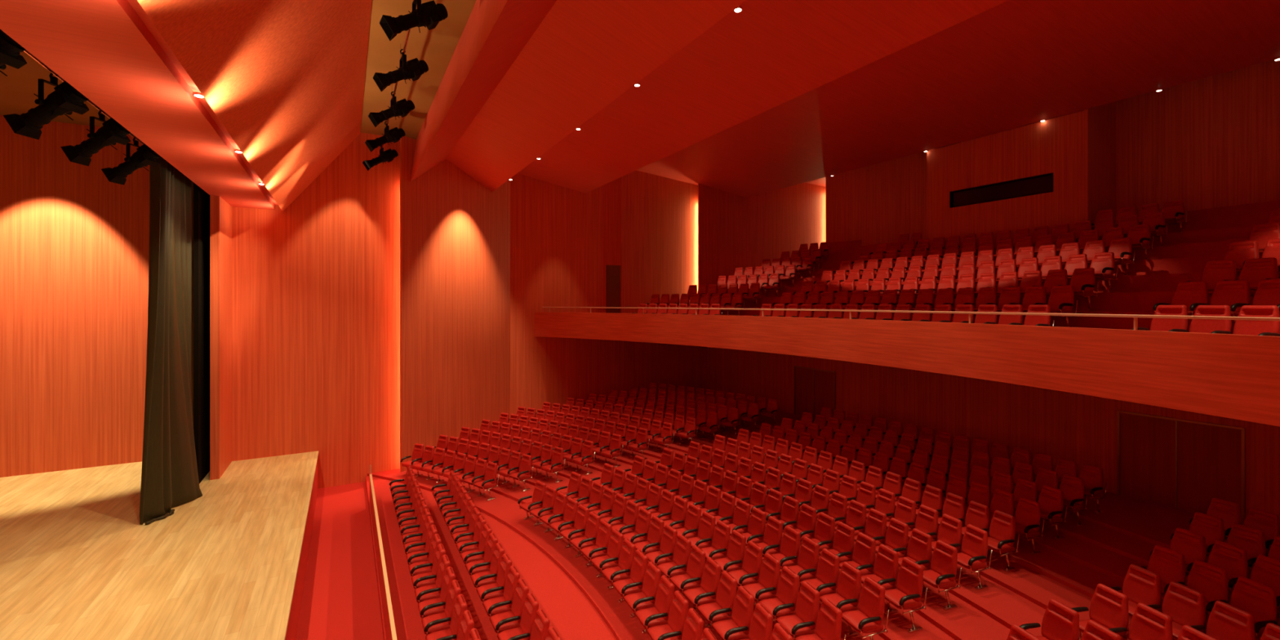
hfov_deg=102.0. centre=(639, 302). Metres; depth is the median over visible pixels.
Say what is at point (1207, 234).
floor
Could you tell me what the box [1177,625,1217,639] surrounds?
seat
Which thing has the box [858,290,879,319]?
seat
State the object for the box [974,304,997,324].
seat
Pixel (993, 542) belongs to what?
seat cushion
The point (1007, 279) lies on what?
seat
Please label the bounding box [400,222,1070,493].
seating
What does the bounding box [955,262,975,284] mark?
seat
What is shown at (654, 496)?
seat
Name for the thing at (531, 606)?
seat
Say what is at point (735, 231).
wall
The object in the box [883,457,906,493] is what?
seat
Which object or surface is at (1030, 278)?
seat
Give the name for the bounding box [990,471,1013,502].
seat
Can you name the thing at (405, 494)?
seat cushion
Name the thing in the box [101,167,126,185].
hood
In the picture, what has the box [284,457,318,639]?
wall
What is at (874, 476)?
seat
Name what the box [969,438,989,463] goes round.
seat
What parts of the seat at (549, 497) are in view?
armrest, leg, backrest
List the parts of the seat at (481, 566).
armrest, backrest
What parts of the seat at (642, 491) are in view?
armrest, backrest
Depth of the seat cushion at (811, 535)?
10.57 m
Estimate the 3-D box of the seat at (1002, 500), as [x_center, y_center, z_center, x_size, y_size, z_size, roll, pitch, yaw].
[7.391,4.397,10.707,0.570,0.932,0.509,0,0,-21]
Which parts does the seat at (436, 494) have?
armrest, armrest, backrest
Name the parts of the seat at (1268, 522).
backrest, armrest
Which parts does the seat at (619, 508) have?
armrest, backrest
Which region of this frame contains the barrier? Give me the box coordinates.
[369,465,396,639]
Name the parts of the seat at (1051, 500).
backrest, armrest, frame, leg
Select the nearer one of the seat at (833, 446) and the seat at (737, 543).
the seat at (737, 543)
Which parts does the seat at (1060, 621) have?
armrest, backrest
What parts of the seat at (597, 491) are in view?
armrest, backrest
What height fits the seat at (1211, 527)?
0.932 m
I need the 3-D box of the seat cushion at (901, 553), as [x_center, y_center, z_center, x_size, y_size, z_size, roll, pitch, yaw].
[4.704,4.724,9.789,0.491,0.152,0.436,0,0,-22]
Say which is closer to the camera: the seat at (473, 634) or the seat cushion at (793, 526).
the seat at (473, 634)
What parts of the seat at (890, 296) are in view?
backrest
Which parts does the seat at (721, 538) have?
armrest, backrest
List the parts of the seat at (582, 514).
armrest, leg, backrest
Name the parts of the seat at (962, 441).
backrest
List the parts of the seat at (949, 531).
backrest, armrest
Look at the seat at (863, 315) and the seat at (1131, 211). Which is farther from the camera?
the seat at (1131, 211)
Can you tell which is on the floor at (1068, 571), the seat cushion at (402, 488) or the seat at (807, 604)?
the seat at (807, 604)
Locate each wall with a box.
[0,115,150,477]
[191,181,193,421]
[209,195,231,479]
[231,132,399,488]
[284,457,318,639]
[400,136,510,471]
[510,173,605,415]
[605,177,621,265]
[605,339,706,402]
[620,170,697,313]
[697,182,826,292]
[706,346,1279,518]
[826,150,928,248]
[926,101,1115,250]
[1115,59,1279,216]
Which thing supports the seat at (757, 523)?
on the floor at (1068, 571)
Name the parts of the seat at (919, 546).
backrest, armrest, leg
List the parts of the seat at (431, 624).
armrest, backrest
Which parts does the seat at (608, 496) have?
armrest, backrest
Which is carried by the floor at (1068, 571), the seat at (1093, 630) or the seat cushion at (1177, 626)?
the seat at (1093, 630)
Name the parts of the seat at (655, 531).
armrest, backrest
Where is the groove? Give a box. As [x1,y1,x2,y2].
[127,0,278,205]
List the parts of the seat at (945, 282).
backrest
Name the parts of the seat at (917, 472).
backrest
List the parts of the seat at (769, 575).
armrest, backrest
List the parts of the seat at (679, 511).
armrest, backrest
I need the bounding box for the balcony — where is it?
[534,311,1279,426]
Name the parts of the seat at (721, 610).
armrest, backrest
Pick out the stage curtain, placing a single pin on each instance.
(169, 473)
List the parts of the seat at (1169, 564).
backrest, armrest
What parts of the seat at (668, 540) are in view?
armrest, backrest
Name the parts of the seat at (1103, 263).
backrest, armrest, leg, frame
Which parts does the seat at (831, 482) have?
backrest, armrest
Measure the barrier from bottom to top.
1.195 m
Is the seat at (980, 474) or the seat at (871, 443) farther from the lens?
the seat at (871, 443)
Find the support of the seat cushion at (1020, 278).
on the seat at (1026, 264)
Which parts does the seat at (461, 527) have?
armrest, backrest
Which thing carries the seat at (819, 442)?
on the floor at (1068, 571)
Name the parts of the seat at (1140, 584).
armrest, backrest, armrest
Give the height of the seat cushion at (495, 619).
0.152 m
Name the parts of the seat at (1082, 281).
backrest, armrest, frame, leg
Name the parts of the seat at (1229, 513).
backrest, armrest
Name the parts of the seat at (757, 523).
armrest, backrest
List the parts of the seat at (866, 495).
backrest, armrest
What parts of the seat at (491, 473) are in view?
armrest, frame, leg, backrest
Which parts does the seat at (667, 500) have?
armrest, backrest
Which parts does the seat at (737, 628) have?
armrest, backrest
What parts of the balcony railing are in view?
rail, post, post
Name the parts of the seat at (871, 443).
backrest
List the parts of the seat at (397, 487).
armrest, armrest, backrest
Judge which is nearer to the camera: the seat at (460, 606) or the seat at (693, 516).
the seat at (460, 606)
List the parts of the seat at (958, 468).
backrest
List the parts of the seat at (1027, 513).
backrest, armrest, frame, leg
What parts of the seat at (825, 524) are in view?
backrest, armrest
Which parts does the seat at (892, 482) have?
backrest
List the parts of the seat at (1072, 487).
backrest, armrest, frame, leg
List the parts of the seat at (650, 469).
backrest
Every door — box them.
[605,265,620,313]
[794,365,835,418]
[1117,409,1244,524]
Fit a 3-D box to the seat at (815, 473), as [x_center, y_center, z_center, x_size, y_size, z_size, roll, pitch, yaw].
[4.263,4.549,12.913,0.570,0.932,0.509,0,0,-30]
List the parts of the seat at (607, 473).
armrest, backrest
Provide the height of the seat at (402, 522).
0.932 m
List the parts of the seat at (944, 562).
backrest, armrest, frame, leg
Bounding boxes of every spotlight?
[0,29,27,75]
[3,72,88,139]
[60,111,130,166]
[101,137,159,185]
[362,145,398,170]
[364,120,405,151]
[368,91,414,127]
[373,48,428,91]
[379,0,448,40]
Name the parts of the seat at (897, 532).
backrest, armrest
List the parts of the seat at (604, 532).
armrest, leg, backrest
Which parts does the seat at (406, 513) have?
armrest, backrest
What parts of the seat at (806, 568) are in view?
armrest, backrest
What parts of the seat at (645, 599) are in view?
armrest, backrest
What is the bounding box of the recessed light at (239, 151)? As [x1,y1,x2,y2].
[234,149,242,153]
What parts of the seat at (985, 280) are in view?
backrest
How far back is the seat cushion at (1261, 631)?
7.01 m
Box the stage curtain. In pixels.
[139,155,202,524]
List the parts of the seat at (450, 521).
armrest, backrest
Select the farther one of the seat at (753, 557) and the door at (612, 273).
the door at (612, 273)
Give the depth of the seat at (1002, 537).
9.72 m
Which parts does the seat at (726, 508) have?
armrest, backrest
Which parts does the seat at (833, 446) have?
backrest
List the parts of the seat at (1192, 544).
backrest, armrest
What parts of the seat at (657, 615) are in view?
armrest, backrest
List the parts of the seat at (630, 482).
armrest, backrest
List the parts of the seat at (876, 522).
backrest, armrest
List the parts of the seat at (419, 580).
armrest, backrest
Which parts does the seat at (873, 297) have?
backrest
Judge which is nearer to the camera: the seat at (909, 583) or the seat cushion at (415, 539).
the seat at (909, 583)
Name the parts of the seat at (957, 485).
backrest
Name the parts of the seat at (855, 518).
backrest, armrest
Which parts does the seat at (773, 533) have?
armrest, backrest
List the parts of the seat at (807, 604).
armrest, backrest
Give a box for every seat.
[389,466,413,493]
[391,471,414,498]
[392,475,417,505]
[394,481,419,511]
[395,487,422,519]
[397,493,424,527]
[399,501,427,535]
[401,507,430,544]
[404,515,434,554]
[405,524,437,564]
[408,533,441,576]
[411,543,445,589]
[414,554,450,603]
[417,566,455,617]
[421,579,461,635]
[425,594,466,639]
[431,470,456,497]
[435,475,459,505]
[438,480,462,511]
[440,487,466,519]
[444,493,471,526]
[448,500,475,534]
[452,507,480,543]
[456,515,486,553]
[456,609,474,639]
[460,523,491,564]
[463,457,487,497]
[465,533,497,575]
[467,627,480,639]
[470,542,504,587]
[473,461,499,501]
[476,553,511,601]
[482,565,519,616]
[489,577,528,633]
[497,592,538,639]
[508,453,533,491]
[517,480,546,526]
[529,485,556,533]
[529,608,550,639]
[539,491,567,540]
[545,626,561,639]
[549,497,577,548]
[555,471,581,499]
[560,504,589,557]
[566,475,592,506]
[569,511,600,567]
[577,481,604,511]
[580,519,612,577]
[588,487,615,518]
[591,462,613,489]
[591,528,623,589]
[600,493,626,541]
[601,537,635,602]
[603,467,625,494]
[611,499,639,550]
[612,549,648,617]
[614,472,637,500]
[623,506,651,544]
[623,561,661,633]
[624,455,644,479]
[626,477,649,506]
[634,515,664,554]
[635,574,674,635]
[636,459,656,484]
[638,483,662,513]
[644,524,677,566]
[646,590,688,639]
[648,463,668,489]
[650,488,674,520]
[654,448,673,471]
[657,533,691,595]
[661,468,680,496]
[663,495,687,528]
[668,451,685,475]
[669,544,706,610]
[674,473,693,502]
[675,502,701,550]
[680,455,697,480]
[681,608,703,639]
[682,556,720,628]
[687,479,707,509]
[688,511,715,562]
[693,460,711,486]
[697,444,712,466]
[697,570,737,629]
[700,520,730,577]
[700,627,716,639]
[701,485,720,516]
[706,465,724,493]
[710,448,725,474]
[711,586,754,639]
[714,492,735,526]
[714,529,746,591]
[720,470,737,499]
[724,452,738,477]
[728,499,750,550]
[728,540,762,605]
[734,475,751,507]
[737,441,751,466]
[737,457,751,484]
[741,603,773,639]
[742,506,766,560]
[742,552,780,622]
[750,444,764,470]
[750,481,767,515]
[751,461,766,490]
[756,515,782,573]
[758,565,799,639]
[764,448,777,476]
[764,466,781,497]
[764,488,782,524]
[769,622,793,639]
[771,525,800,571]
[774,438,788,463]
[775,581,820,639]
[777,453,792,482]
[779,471,795,504]
[779,495,799,533]
[787,536,819,587]
[788,441,802,467]
[791,457,807,488]
[795,478,812,510]
[795,503,816,546]
[795,598,846,639]
[799,484,829,522]
[800,511,835,556]
[800,548,839,602]
[802,445,817,474]
[806,463,823,492]
[811,435,826,461]
[812,468,839,498]
[813,303,827,318]
[816,492,847,532]
[817,439,840,463]
[817,450,832,480]
[818,521,854,568]
[819,561,861,637]
[823,454,848,482]
[827,303,842,318]
[829,475,857,506]
[832,443,856,471]
[834,499,866,536]
[839,532,875,575]
[840,460,865,488]
[841,576,889,639]
[843,303,858,319]
[847,480,875,513]
[848,447,872,477]
[854,508,886,546]
[856,435,878,464]
[857,465,883,494]
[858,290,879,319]
[858,304,875,319]
[861,543,898,614]
[865,451,888,485]
[866,488,895,540]
[871,440,894,471]
[875,289,897,319]
[875,304,893,319]
[875,471,902,510]
[875,517,908,569]
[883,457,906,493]
[884,557,928,632]
[886,496,915,551]
[888,444,911,469]
[893,288,915,320]
[893,304,911,320]
[894,433,915,462]
[894,477,921,528]
[897,276,918,307]
[897,528,932,594]
[902,462,925,505]
[906,448,929,487]
[908,504,937,560]
[911,288,933,311]
[911,304,930,321]
[911,436,932,473]
[915,275,936,307]
[915,484,942,537]
[921,467,946,515]
[923,539,961,610]
[925,453,948,497]
[929,440,950,479]
[930,288,953,313]
[931,304,951,322]
[931,513,962,574]
[932,430,951,453]
[933,275,955,297]
[936,262,956,284]
[937,492,964,546]
[942,474,967,524]
[946,458,968,503]
[948,445,969,486]
[950,434,969,457]
[951,288,974,314]
[951,304,973,323]
[953,274,975,297]
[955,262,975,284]
[957,524,992,590]
[961,500,990,557]
[964,480,990,532]
[967,464,990,511]
[968,450,990,492]
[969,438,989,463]
[973,272,995,297]
[973,287,996,311]
[974,260,995,284]
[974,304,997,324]
[975,249,995,271]
[987,510,1019,571]
[989,442,1009,468]
[989,488,1015,542]
[990,455,1011,484]
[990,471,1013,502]
[995,248,1013,271]
[995,258,1016,283]
[996,271,1018,297]
[997,286,1020,315]
[998,304,1022,324]
[1006,623,1039,639]
[1010,447,1031,475]
[1012,461,1034,491]
[1013,477,1037,511]
[1014,497,1044,555]
[1015,246,1034,270]
[1017,257,1038,283]
[1019,270,1042,297]
[1020,599,1079,639]
[1022,285,1046,315]
[1023,304,1054,326]
[1031,452,1053,481]
[1034,234,1053,257]
[1035,467,1057,499]
[1036,244,1057,269]
[1037,484,1067,540]
[1040,255,1062,282]
[1044,269,1067,297]
[1048,284,1078,327]
[1054,457,1077,488]
[1055,231,1075,255]
[1058,242,1079,267]
[1058,474,1088,526]
[1064,253,1087,281]
[1069,267,1098,311]
[1071,583,1128,639]
[1072,220,1091,242]
[1078,229,1098,253]
[1079,464,1106,514]
[1080,619,1121,639]
[1082,240,1105,266]
[1089,252,1118,293]
[1090,208,1114,230]
[1094,217,1114,239]
[1102,226,1124,252]
[1107,237,1135,275]
[1109,564,1161,617]
[1114,206,1136,227]
[1117,214,1138,237]
[1126,223,1154,260]
[1126,545,1185,596]
[1128,602,1173,639]
[1130,305,1188,332]
[1137,203,1159,224]
[1142,211,1168,245]
[1150,527,1206,575]
[1152,281,1208,315]
[1161,200,1187,231]
[1161,581,1205,639]
[1170,511,1224,556]
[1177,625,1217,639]
[1186,560,1228,616]
[1187,259,1236,296]
[1189,305,1231,333]
[1189,497,1241,540]
[1206,600,1255,639]
[1207,540,1248,594]
[1209,280,1250,321]
[1224,240,1259,275]
[1226,523,1266,575]
[1230,576,1277,639]
[1232,305,1279,336]
[1235,279,1279,316]
[1238,257,1278,296]
[1243,507,1279,556]
[1248,222,1279,257]
[1249,555,1279,616]
[1259,622,1279,639]
[1261,238,1279,274]
[1267,208,1279,223]
[1267,535,1279,560]
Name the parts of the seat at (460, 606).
armrest, backrest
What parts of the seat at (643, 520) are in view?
armrest, backrest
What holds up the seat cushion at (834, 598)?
on the seat at (846, 597)
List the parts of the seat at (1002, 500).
backrest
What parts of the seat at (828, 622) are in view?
backrest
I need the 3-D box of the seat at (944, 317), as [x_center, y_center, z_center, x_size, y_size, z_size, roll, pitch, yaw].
[6.864,0.503,11.957,0.570,0.932,0.509,0,0,-25]
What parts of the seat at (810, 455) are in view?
backrest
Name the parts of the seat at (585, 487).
armrest, backrest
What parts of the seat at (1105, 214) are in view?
backrest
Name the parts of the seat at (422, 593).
armrest, backrest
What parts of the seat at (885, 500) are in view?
backrest, armrest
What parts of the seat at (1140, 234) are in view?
backrest, armrest, leg, frame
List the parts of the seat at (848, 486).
backrest, armrest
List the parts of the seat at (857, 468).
backrest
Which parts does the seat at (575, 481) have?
armrest, armrest, backrest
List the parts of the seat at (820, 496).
backrest, armrest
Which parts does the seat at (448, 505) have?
armrest, backrest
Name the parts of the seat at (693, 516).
armrest, backrest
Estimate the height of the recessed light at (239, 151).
0.060 m
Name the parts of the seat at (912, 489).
backrest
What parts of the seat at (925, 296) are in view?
backrest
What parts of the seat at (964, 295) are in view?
backrest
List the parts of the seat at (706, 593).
armrest, leg, backrest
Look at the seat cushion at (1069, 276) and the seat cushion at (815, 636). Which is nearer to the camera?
the seat cushion at (815, 636)
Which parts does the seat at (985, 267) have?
backrest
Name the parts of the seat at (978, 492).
backrest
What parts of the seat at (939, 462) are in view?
backrest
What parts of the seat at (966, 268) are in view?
backrest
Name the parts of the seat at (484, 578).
armrest, backrest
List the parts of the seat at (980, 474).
backrest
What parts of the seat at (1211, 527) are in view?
backrest, armrest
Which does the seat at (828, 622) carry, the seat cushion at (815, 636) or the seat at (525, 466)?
the seat cushion at (815, 636)
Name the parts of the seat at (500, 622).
armrest, backrest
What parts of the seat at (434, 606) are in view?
armrest, backrest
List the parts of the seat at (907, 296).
backrest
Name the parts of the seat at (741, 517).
armrest, backrest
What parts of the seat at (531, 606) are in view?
armrest, backrest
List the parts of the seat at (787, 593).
armrest, backrest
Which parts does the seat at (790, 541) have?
armrest, backrest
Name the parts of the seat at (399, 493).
armrest, backrest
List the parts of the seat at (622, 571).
armrest, leg, backrest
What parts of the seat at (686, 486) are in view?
armrest, backrest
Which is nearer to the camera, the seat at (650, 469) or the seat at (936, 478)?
the seat at (936, 478)
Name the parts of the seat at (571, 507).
armrest, leg, backrest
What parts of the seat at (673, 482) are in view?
backrest, armrest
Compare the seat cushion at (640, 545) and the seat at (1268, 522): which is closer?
the seat at (1268, 522)
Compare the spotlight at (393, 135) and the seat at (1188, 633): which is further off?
the spotlight at (393, 135)
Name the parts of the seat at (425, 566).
armrest, backrest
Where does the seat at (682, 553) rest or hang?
on the floor at (1068, 571)
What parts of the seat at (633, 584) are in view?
armrest, backrest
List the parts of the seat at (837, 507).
backrest, armrest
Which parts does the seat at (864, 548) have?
backrest, armrest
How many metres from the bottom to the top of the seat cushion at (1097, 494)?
0.152 m
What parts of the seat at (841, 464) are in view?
backrest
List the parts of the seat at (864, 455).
backrest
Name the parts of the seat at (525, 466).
armrest, backrest, frame, leg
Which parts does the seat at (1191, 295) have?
armrest, backrest, armrest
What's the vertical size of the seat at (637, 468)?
0.932 m
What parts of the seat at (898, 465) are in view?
backrest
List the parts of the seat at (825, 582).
armrest, backrest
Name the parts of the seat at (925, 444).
backrest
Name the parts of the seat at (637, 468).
backrest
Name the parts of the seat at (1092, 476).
backrest, armrest, frame, leg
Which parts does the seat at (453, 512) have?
armrest, backrest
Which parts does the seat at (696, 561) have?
armrest, backrest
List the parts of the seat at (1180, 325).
armrest, backrest, armrest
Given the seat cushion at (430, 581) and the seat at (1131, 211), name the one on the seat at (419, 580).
the seat cushion at (430, 581)
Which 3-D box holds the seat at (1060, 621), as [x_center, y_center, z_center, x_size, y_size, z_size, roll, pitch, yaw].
[5.603,4.624,7.074,0.570,0.932,0.558,0,0,-14]
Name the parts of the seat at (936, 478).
backrest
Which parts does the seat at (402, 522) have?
armrest, backrest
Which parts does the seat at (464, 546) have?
armrest, backrest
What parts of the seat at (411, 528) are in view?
armrest, backrest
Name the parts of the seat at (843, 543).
backrest, armrest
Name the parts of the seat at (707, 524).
armrest, backrest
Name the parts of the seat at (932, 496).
backrest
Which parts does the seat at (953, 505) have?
backrest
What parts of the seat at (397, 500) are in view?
armrest, backrest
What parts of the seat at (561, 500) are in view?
armrest, leg, backrest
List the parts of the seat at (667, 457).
backrest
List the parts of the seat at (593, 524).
armrest, leg, backrest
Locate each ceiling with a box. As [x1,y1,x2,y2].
[0,0,275,209]
[0,51,109,127]
[137,0,372,211]
[360,0,476,139]
[410,0,556,181]
[446,0,746,191]
[517,0,1008,193]
[635,0,1279,197]
[804,109,1084,186]
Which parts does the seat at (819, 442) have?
backrest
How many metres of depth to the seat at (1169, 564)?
8.21 m
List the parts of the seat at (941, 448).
backrest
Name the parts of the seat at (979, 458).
backrest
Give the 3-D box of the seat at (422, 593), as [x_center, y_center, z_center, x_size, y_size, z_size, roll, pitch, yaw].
[-3.695,5.078,9.223,0.570,0.932,0.509,0,0,-30]
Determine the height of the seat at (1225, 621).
0.932 m
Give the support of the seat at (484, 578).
on the floor at (566, 607)
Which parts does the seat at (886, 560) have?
backrest, armrest, leg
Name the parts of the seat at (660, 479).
backrest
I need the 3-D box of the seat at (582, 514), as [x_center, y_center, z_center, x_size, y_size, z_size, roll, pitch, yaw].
[-1.428,5.003,11.396,0.570,0.932,0.509,0,0,-35]
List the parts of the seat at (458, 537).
armrest, backrest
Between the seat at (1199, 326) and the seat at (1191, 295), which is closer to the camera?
the seat at (1199, 326)
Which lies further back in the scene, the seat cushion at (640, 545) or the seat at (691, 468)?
the seat at (691, 468)
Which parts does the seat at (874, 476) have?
backrest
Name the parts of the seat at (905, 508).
backrest, armrest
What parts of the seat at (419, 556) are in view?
armrest, backrest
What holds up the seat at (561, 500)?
on the floor at (1068, 571)
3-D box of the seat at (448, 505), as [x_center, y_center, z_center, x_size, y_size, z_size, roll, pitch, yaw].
[-4.797,5.078,13.128,0.570,0.932,0.509,0,0,-30]
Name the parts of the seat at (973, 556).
backrest, armrest, frame, leg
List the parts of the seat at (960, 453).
backrest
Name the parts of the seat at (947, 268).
backrest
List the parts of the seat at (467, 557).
armrest, backrest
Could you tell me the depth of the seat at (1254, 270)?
8.71 m
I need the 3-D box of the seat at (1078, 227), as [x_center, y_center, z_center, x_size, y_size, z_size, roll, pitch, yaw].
[12.509,-1.867,14.759,0.570,0.932,0.509,0,0,-25]
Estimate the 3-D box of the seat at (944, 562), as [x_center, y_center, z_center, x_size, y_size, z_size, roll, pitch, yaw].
[5.080,4.624,8.847,0.570,0.932,0.509,0,0,-19]
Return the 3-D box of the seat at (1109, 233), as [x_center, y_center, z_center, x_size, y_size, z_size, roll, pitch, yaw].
[12.024,-1.472,13.263,0.570,0.932,0.509,0,0,-23]
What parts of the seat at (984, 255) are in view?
backrest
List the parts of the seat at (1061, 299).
backrest, armrest, leg, frame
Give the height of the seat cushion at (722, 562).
0.152 m
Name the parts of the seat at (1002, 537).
backrest, armrest, frame, leg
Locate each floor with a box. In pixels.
[0,451,318,639]
[295,481,383,639]
[365,475,617,639]
[367,392,1279,639]
[666,200,1279,333]
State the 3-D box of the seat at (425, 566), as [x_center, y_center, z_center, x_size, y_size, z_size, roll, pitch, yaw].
[-4.183,5.078,10.082,0.570,0.932,0.509,0,0,-30]
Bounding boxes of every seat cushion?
[390,485,405,493]
[391,490,407,498]
[392,497,409,505]
[394,502,411,511]
[395,509,413,519]
[397,515,416,527]
[399,524,418,535]
[401,532,422,544]
[404,540,425,554]
[405,550,428,564]
[408,560,431,576]
[411,571,435,589]
[414,583,439,603]
[417,597,444,617]
[421,612,449,635]
[425,628,453,639]
[432,490,448,497]
[435,495,453,505]
[438,502,456,511]
[440,508,460,519]
[444,515,464,526]
[448,523,468,534]
[452,531,473,543]
[456,539,478,553]
[460,549,484,564]
[463,476,484,484]
[465,560,489,575]
[470,570,496,587]
[473,480,496,488]
[476,582,503,601]
[482,595,511,616]
[489,610,519,633]
[497,626,527,639]
[508,471,530,479]
[519,502,542,512]
[529,507,552,518]
[539,513,563,525]
[549,520,573,533]
[555,492,578,499]
[560,528,585,541]
[566,497,589,506]
[569,536,595,550]
[577,502,600,511]
[580,545,607,559]
[588,509,611,518]
[591,483,612,489]
[591,555,617,571]
[600,515,623,526]
[601,565,630,583]
[603,488,622,494]
[611,524,635,534]
[612,577,642,596]
[614,493,635,500]
[623,532,647,544]
[623,591,654,612]
[626,498,646,506]
[634,541,660,554]
[635,607,667,628]
[638,505,658,513]
[644,551,673,565]
[646,623,681,639]
[650,511,671,520]
[657,561,686,578]
[661,488,679,496]
[663,519,684,528]
[669,573,701,591]
[674,494,692,502]
[675,527,697,538]
[682,586,715,606]
[687,501,705,509]
[688,536,711,548]
[697,602,731,623]
[700,546,727,559]
[701,507,718,516]
[711,618,748,639]
[714,515,733,526]
[714,557,742,572]
[728,523,747,535]
[728,568,759,586]
[734,497,750,507]
[742,532,764,546]
[742,582,776,602]
[750,504,765,515]
[756,542,780,557]
[758,597,795,618]
[764,511,781,524]
[771,553,797,568]
[775,614,815,637]
[779,520,797,531]
[787,564,816,581]
[795,528,814,541]
[795,633,822,639]
[800,537,832,551]
[800,577,836,596]
[816,518,845,526]
[818,548,853,563]
[819,593,858,612]
[834,525,865,536]
[839,560,874,575]
[841,609,883,633]
[847,505,870,513]
[854,535,885,546]
[861,573,897,590]
[866,513,890,521]
[875,545,906,557]
[884,588,921,609]
[886,521,914,531]
[894,501,919,509]
[897,556,930,570]
[908,530,937,542]
[915,508,942,517]
[923,569,955,588]
[931,541,960,552]
[937,517,964,527]
[957,552,986,569]
[961,526,988,537]
[964,505,968,513]
[987,537,1014,552]
[989,513,993,523]
[996,292,1000,297]
[1013,501,1017,511]
[1015,523,1039,537]
[1017,276,1022,283]
[1020,291,1025,297]
[1022,308,1027,315]
[1035,635,1048,639]
[1038,262,1042,269]
[1040,510,1062,523]
[1041,275,1046,282]
[1045,290,1051,297]
[1049,309,1073,316]
[1062,261,1066,267]
[1062,498,1083,510]
[1066,274,1072,281]
[1073,290,1094,297]
[1079,618,1127,639]
[1080,247,1084,253]
[1084,488,1102,498]
[1087,259,1092,266]
[1094,273,1114,280]
[1105,245,1109,252]
[1114,257,1131,265]
[1128,600,1137,617]
[1131,243,1150,250]
[1150,230,1164,237]
[1160,582,1166,596]
[1164,217,1183,225]
[1172,621,1182,639]
[1185,563,1188,575]
[1187,311,1195,315]
[1204,600,1212,616]
[1208,287,1215,296]
[1227,579,1235,592]
[1235,266,1242,275]
[1249,286,1257,296]
[1254,622,1265,637]
[1258,248,1264,257]
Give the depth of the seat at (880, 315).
13.39 m
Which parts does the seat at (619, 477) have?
armrest, backrest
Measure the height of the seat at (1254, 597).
0.932 m
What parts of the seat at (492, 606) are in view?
armrest, backrest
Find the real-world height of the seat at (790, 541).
0.932 m
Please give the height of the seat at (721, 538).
0.932 m
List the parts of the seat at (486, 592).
armrest, backrest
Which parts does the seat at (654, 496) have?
armrest, backrest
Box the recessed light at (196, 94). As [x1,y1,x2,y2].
[192,91,204,97]
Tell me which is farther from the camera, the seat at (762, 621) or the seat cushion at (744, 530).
the seat cushion at (744, 530)
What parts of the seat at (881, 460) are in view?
backrest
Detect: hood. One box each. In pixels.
[3,113,41,139]
[60,145,91,166]
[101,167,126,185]
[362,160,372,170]
[364,139,376,151]
[368,112,381,127]
[373,72,388,91]
[379,14,399,40]
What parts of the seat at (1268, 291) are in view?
backrest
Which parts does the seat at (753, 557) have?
armrest, backrest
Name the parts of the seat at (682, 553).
armrest, backrest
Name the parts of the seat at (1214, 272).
backrest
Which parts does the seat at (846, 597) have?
armrest, backrest, leg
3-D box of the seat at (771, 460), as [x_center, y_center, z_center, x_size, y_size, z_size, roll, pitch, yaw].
[3.481,4.549,14.177,0.570,0.932,0.509,0,0,-34]
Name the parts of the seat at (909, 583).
armrest, backrest, frame, leg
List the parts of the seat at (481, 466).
armrest, backrest, leg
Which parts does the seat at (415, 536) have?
armrest, backrest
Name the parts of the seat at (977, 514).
backrest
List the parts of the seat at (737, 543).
armrest, backrest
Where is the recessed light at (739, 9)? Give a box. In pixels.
[733,5,742,13]
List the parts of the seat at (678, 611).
armrest, backrest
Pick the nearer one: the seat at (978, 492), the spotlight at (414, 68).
the spotlight at (414, 68)
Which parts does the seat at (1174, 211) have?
backrest, armrest, leg, frame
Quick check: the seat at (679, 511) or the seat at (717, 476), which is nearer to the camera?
the seat at (679, 511)
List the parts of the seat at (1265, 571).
backrest, armrest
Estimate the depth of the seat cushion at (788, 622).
7.87 m
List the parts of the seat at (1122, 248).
backrest, armrest, leg, frame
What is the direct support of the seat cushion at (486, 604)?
on the seat at (492, 606)
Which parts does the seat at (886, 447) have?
backrest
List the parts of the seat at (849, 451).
backrest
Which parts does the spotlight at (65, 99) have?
shutter handle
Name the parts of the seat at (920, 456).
backrest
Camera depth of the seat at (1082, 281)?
11.13 m
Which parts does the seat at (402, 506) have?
armrest, backrest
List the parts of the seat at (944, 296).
backrest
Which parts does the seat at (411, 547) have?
armrest, backrest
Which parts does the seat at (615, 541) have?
armrest, leg, backrest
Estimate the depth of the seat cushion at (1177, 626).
7.16 m
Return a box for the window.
[949,172,1053,208]
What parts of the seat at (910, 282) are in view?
backrest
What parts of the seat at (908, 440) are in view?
backrest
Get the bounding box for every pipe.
[23,49,144,144]
[382,0,413,147]
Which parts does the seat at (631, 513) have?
armrest, backrest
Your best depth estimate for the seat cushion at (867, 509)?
11.49 m
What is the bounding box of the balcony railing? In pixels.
[542,306,1279,330]
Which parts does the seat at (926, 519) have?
backrest, armrest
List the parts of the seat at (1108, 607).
armrest, backrest, armrest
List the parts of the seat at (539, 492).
armrest, leg, armrest, leg, backrest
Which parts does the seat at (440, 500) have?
armrest, backrest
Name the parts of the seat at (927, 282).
backrest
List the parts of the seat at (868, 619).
armrest, backrest, frame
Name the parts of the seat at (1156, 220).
backrest, armrest, leg, frame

